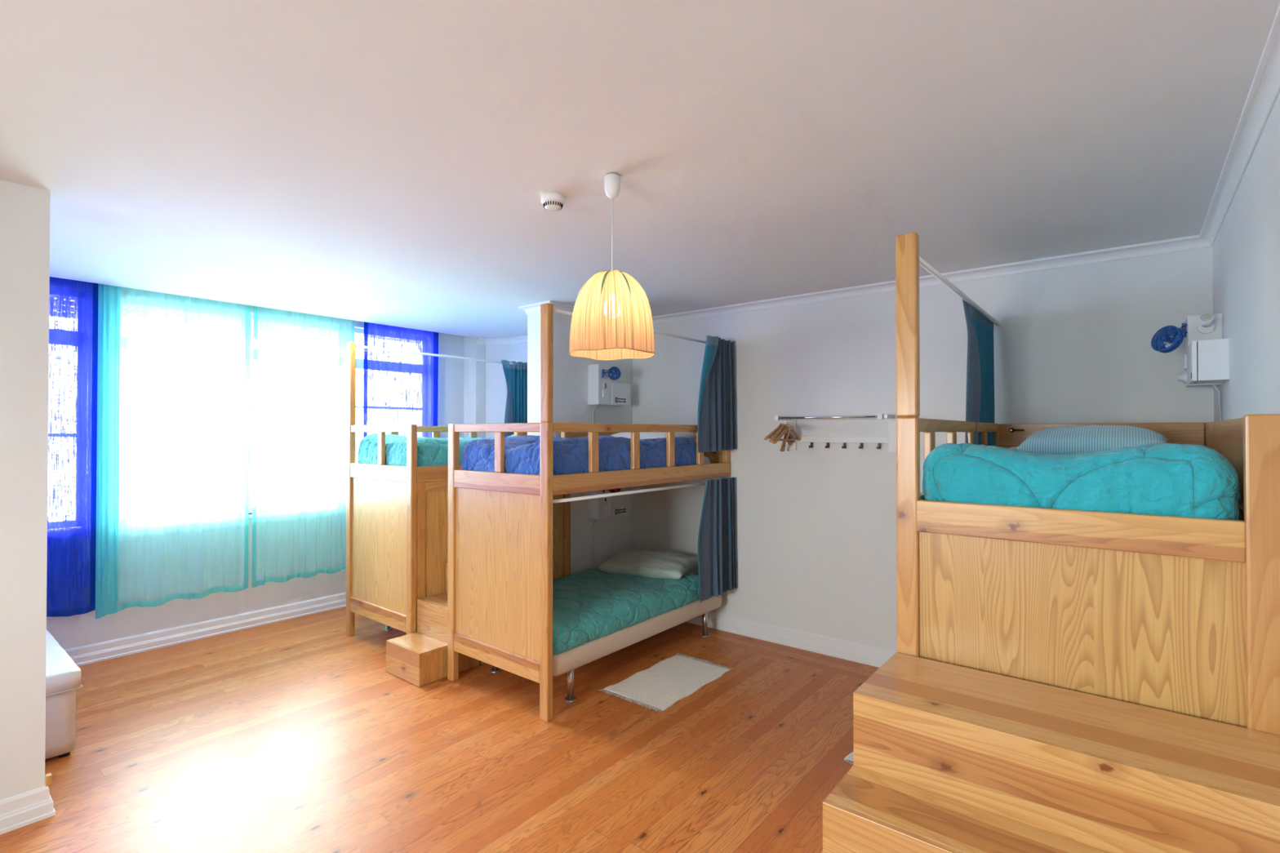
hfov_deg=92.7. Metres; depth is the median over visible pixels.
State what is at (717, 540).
curtain
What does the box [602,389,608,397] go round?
switch
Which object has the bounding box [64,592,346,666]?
baseboard
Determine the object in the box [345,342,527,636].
bunk bed
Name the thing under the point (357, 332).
window
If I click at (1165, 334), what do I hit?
fan
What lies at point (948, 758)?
wooden steps
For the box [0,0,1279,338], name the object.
ceiling
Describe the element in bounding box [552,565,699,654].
duvet
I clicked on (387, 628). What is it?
bed
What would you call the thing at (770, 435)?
hanger
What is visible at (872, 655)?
baseboard
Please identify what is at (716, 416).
curtain
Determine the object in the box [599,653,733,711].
rug
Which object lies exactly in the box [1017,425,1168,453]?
pillow
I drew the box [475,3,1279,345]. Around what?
trim
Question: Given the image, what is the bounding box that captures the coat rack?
[774,413,897,452]
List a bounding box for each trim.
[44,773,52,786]
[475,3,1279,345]
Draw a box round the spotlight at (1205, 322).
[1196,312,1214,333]
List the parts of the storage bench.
lid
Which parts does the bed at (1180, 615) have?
corner post, guard rail, curtain rod, guard rail, head post, panel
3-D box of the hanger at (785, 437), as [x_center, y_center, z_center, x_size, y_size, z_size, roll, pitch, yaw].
[1.057,0.056,4.396,0.038,0.262,0.382,0,-1,3]
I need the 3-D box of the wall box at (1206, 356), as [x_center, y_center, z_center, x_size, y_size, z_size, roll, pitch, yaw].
[2.641,-0.092,2.876,0.158,0.878,0.428,0,-1,39]
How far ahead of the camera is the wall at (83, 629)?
5.04 m
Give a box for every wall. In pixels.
[0,179,50,799]
[46,305,464,649]
[463,336,511,438]
[511,247,1213,651]
[527,311,632,574]
[1212,93,1279,421]
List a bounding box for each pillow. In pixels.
[598,550,697,579]
[610,431,696,440]
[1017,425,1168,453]
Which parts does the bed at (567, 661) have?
leg, leg, leg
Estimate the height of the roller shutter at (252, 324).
0.210 m
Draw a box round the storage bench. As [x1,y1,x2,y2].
[44,629,82,759]
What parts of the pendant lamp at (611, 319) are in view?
lamp shade, cord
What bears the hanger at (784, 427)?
hanging from the coat rack
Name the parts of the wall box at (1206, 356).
locker door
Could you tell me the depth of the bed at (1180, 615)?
1.90 m
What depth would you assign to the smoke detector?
2.64 m
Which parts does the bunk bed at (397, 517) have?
corner post, rail, panel, guard rail, corner post, guard rail, curtain rod, panel, panel rail, post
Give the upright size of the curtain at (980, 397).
0.904 m
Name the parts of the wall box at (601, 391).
locker door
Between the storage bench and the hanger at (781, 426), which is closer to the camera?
the storage bench
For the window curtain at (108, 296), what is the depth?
4.28 m
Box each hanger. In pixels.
[764,416,791,444]
[768,416,791,441]
[769,416,795,442]
[772,416,800,444]
[780,416,794,451]
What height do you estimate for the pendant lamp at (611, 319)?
0.720 m
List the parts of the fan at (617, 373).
blade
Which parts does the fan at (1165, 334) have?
motor, blade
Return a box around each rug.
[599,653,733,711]
[842,751,853,764]
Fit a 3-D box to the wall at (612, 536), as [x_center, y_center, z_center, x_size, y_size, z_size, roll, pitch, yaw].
[-0.495,0.345,5.323,0.272,2.650,1.030,0,-1,39]
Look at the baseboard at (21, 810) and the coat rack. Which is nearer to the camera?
the baseboard at (21, 810)
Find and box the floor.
[0,606,879,852]
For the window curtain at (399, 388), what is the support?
hanging from the rail
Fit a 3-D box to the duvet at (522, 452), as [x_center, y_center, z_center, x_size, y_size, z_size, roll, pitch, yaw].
[-0.359,0.210,4.379,0.900,0.298,1.625,0,-1,39]
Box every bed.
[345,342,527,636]
[382,625,392,631]
[447,302,730,722]
[489,574,721,702]
[895,232,1279,735]
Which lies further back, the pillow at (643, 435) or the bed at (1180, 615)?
the pillow at (643, 435)
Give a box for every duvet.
[357,433,494,466]
[462,435,696,475]
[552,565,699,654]
[921,442,1241,519]
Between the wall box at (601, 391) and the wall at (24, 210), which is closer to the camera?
the wall at (24, 210)
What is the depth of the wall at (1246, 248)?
2.13 m
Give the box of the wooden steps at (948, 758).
[822,652,1279,852]
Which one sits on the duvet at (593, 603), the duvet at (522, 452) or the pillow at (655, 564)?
the pillow at (655, 564)
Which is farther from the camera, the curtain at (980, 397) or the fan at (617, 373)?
the fan at (617, 373)
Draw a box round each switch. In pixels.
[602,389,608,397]
[602,503,608,511]
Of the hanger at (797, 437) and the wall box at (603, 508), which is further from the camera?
the wall box at (603, 508)
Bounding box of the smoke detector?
[541,192,564,211]
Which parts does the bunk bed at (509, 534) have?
corner post, rail, guard rail, panel, corner post, panel, post, guard rail, curtain rod, curtain rod, head post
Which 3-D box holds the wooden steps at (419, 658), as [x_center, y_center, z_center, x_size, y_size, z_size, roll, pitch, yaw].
[-1.271,1.220,4.370,0.408,0.877,0.925,0,-1,39]
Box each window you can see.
[248,314,253,513]
[354,328,364,408]
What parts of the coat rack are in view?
rail, arm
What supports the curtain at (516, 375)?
hanging from the bunk bed at (397, 517)
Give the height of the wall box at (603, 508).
0.958 m
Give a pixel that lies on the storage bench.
(63, 675)
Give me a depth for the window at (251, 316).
5.16 m
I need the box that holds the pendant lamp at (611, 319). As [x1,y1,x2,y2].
[568,173,654,360]
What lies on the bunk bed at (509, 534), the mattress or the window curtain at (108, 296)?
the mattress
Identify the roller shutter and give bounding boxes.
[251,320,253,337]
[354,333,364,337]
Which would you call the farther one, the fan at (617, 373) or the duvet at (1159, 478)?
the fan at (617, 373)
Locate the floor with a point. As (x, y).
(295, 735)
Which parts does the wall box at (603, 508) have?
locker door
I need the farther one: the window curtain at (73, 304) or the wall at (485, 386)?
the wall at (485, 386)
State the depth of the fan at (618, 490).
5.13 m
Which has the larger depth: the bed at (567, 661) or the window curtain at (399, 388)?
the window curtain at (399, 388)
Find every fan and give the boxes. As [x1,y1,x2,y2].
[601,366,621,380]
[602,488,621,493]
[1151,322,1186,352]
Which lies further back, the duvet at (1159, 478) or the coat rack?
the coat rack
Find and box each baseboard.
[0,785,55,834]
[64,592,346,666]
[685,611,897,667]
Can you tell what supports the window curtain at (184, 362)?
hanging from the rail
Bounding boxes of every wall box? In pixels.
[587,364,630,422]
[587,489,630,565]
[1177,312,1229,421]
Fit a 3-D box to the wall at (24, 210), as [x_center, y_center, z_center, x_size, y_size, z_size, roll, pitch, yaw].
[-3.576,0.309,1.492,0.272,2.650,3.047,0,-1,39]
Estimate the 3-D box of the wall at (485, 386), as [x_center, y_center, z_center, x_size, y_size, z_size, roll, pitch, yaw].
[-1.679,0.259,6.726,0.400,2.850,0.330,0,-1,39]
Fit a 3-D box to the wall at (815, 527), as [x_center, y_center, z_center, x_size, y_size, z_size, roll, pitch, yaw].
[0.599,0.234,5.202,6.460,2.870,0.150,0,-1,39]
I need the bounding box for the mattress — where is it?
[703,455,710,463]
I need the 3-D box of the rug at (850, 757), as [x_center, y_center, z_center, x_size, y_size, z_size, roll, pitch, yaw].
[1.461,1.644,3.174,0.521,0.010,0.876,0,-1,39]
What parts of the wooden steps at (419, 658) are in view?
panel, panel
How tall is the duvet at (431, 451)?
0.310 m
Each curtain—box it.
[46,276,98,617]
[95,284,119,618]
[106,286,250,614]
[251,306,354,587]
[363,321,438,437]
[501,360,527,437]
[697,335,736,453]
[697,477,737,602]
[962,298,995,445]
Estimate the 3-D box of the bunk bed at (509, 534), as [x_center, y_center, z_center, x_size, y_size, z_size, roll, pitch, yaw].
[-0.260,0.489,4.502,0.960,2.347,2.014,0,-1,39]
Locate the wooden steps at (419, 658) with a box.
[386,562,484,687]

